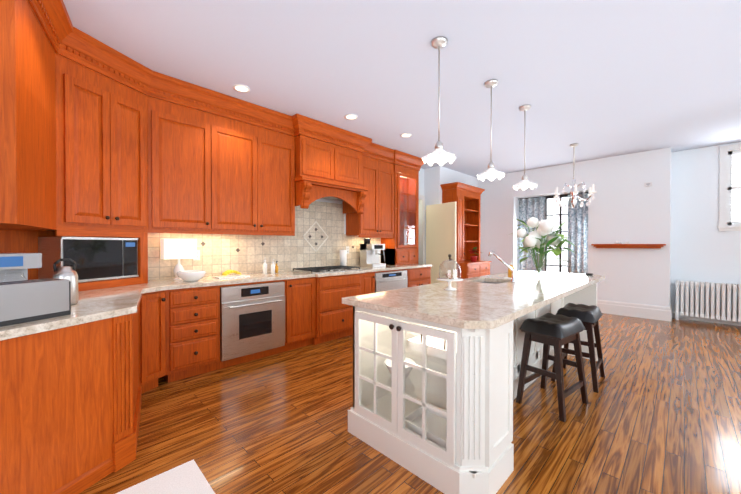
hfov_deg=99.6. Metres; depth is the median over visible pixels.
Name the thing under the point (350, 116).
recessed light
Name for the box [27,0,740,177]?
ceiling
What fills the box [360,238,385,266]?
espresso machine
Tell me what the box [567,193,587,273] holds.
curtain
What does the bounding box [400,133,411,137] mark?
recessed light
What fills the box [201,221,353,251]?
accent tiles
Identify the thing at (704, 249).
wall
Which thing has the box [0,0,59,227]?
upper cabinet
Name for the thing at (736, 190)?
window blind
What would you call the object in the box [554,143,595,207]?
chandelier
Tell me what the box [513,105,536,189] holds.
pendant light
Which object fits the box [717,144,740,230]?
window
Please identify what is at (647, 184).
thermostat
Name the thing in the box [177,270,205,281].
fruit bowl
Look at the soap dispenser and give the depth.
3.39 m
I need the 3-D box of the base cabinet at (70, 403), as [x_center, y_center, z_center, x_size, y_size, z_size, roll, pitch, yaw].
[-2.043,0.843,1.020,0.711,0.878,3.096,0,0,17]
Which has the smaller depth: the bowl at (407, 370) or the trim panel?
the bowl at (407, 370)
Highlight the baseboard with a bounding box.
[597,300,740,325]
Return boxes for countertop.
[0,264,431,340]
[342,271,604,328]
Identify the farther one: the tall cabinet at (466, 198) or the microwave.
the tall cabinet at (466, 198)
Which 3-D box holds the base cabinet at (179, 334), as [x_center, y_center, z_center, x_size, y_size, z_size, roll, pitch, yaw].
[-2.585,0.839,1.550,1.912,0.878,2.853,0,1,45]
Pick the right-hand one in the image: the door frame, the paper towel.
the door frame
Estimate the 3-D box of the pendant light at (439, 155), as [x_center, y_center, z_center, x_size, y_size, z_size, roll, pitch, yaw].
[0.551,-1.165,2.516,0.282,0.967,0.282,0,1,45]
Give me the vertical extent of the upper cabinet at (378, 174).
1.478 m
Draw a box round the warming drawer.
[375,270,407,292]
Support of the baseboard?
attached to the wall at (625, 206)
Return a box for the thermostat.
[644,182,651,186]
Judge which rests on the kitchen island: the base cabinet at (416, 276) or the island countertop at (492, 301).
the island countertop at (492, 301)
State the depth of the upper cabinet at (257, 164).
3.72 m
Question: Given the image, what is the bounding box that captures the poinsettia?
[469,247,481,261]
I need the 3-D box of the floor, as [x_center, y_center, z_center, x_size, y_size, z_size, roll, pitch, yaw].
[1.782,1.298,2.861,10.300,0.060,12.400,0,1,45]
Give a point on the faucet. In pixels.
(513, 280)
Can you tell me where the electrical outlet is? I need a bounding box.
[193,250,199,259]
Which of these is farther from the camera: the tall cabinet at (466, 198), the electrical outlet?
the tall cabinet at (466, 198)
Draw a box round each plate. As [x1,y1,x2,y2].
[213,270,249,278]
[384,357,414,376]
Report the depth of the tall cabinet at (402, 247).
5.79 m
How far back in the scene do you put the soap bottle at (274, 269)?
3.99 m
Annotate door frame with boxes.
[419,195,424,263]
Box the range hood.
[294,135,367,213]
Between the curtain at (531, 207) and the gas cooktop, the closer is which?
the gas cooktop
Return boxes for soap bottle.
[263,260,266,273]
[271,259,276,273]
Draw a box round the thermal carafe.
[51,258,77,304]
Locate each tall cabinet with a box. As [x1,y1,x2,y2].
[381,164,418,264]
[440,182,491,278]
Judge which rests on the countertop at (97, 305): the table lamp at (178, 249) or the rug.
the table lamp at (178, 249)
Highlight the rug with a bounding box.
[116,459,214,493]
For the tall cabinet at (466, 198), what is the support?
on the floor
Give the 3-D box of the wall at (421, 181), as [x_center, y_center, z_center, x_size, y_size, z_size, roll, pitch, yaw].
[-0.699,-0.208,5.001,0.150,2.920,5.102,0,1,45]
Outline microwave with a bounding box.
[38,237,138,282]
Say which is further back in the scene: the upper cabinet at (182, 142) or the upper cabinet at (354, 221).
the upper cabinet at (354, 221)
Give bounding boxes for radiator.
[672,280,740,321]
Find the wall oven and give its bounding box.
[220,281,284,360]
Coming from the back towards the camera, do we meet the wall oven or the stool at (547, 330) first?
the wall oven
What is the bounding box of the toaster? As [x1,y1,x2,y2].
[0,278,70,326]
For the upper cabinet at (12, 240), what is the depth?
2.51 m
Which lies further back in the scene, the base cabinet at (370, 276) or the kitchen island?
the base cabinet at (370, 276)
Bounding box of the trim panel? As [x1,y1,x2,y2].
[144,232,151,283]
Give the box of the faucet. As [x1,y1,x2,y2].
[488,251,517,282]
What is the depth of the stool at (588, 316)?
2.88 m
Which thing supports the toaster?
on the countertop at (97, 305)
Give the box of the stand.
[437,254,462,289]
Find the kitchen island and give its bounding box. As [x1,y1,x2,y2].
[348,283,597,493]
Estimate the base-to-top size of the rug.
0.012 m
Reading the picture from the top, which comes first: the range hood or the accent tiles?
the range hood
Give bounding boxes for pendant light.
[422,36,455,165]
[477,79,504,180]
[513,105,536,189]
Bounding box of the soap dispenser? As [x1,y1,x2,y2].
[504,261,517,278]
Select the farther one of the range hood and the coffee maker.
the range hood
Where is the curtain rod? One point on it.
(550, 195)
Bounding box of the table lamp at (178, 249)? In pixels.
[160,239,196,279]
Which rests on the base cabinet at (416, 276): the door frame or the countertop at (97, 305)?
the countertop at (97, 305)
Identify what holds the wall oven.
in the base cabinet at (297, 291)
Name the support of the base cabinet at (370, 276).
on the floor
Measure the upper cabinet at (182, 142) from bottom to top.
1.478 m
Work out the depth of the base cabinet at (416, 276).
5.52 m
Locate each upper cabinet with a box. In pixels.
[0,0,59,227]
[0,224,143,291]
[144,72,219,231]
[220,96,295,235]
[296,120,363,235]
[364,140,395,235]
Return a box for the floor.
[79,313,740,493]
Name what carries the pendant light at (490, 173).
hanging from the ceiling
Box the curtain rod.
[520,192,587,198]
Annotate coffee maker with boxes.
[0,253,41,281]
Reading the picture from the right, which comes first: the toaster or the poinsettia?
the poinsettia
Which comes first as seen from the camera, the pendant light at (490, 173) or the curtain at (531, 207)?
the pendant light at (490, 173)
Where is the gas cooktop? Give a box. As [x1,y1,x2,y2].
[291,265,362,273]
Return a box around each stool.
[516,313,587,421]
[551,303,604,392]
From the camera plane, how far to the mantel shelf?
5.54 m
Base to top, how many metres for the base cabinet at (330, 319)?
0.878 m
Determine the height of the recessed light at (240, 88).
0.008 m
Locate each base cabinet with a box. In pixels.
[0,310,140,493]
[138,290,225,393]
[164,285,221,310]
[258,277,309,352]
[310,273,365,344]
[366,271,377,293]
[378,267,430,286]
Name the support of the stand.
on the island countertop at (492, 301)
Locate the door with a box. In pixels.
[426,202,455,283]
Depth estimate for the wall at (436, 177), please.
6.70 m
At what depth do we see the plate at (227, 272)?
3.50 m
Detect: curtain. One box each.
[519,197,544,271]
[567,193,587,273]
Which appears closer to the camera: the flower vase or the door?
the flower vase
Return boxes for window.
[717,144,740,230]
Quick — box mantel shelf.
[591,244,665,247]
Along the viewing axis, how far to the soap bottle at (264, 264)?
3.94 m
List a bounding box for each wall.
[142,93,423,279]
[419,166,477,263]
[478,147,670,306]
[670,142,740,317]
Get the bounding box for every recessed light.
[233,84,249,92]
[344,114,357,119]
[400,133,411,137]
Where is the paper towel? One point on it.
(343, 257)
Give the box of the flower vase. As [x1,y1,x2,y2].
[511,217,575,276]
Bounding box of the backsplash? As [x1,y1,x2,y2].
[148,201,380,279]
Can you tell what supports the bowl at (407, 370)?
in the kitchen island
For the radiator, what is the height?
0.670 m
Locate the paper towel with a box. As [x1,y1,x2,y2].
[340,247,346,265]
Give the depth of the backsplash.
4.27 m
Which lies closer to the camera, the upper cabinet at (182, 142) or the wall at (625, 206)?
the upper cabinet at (182, 142)

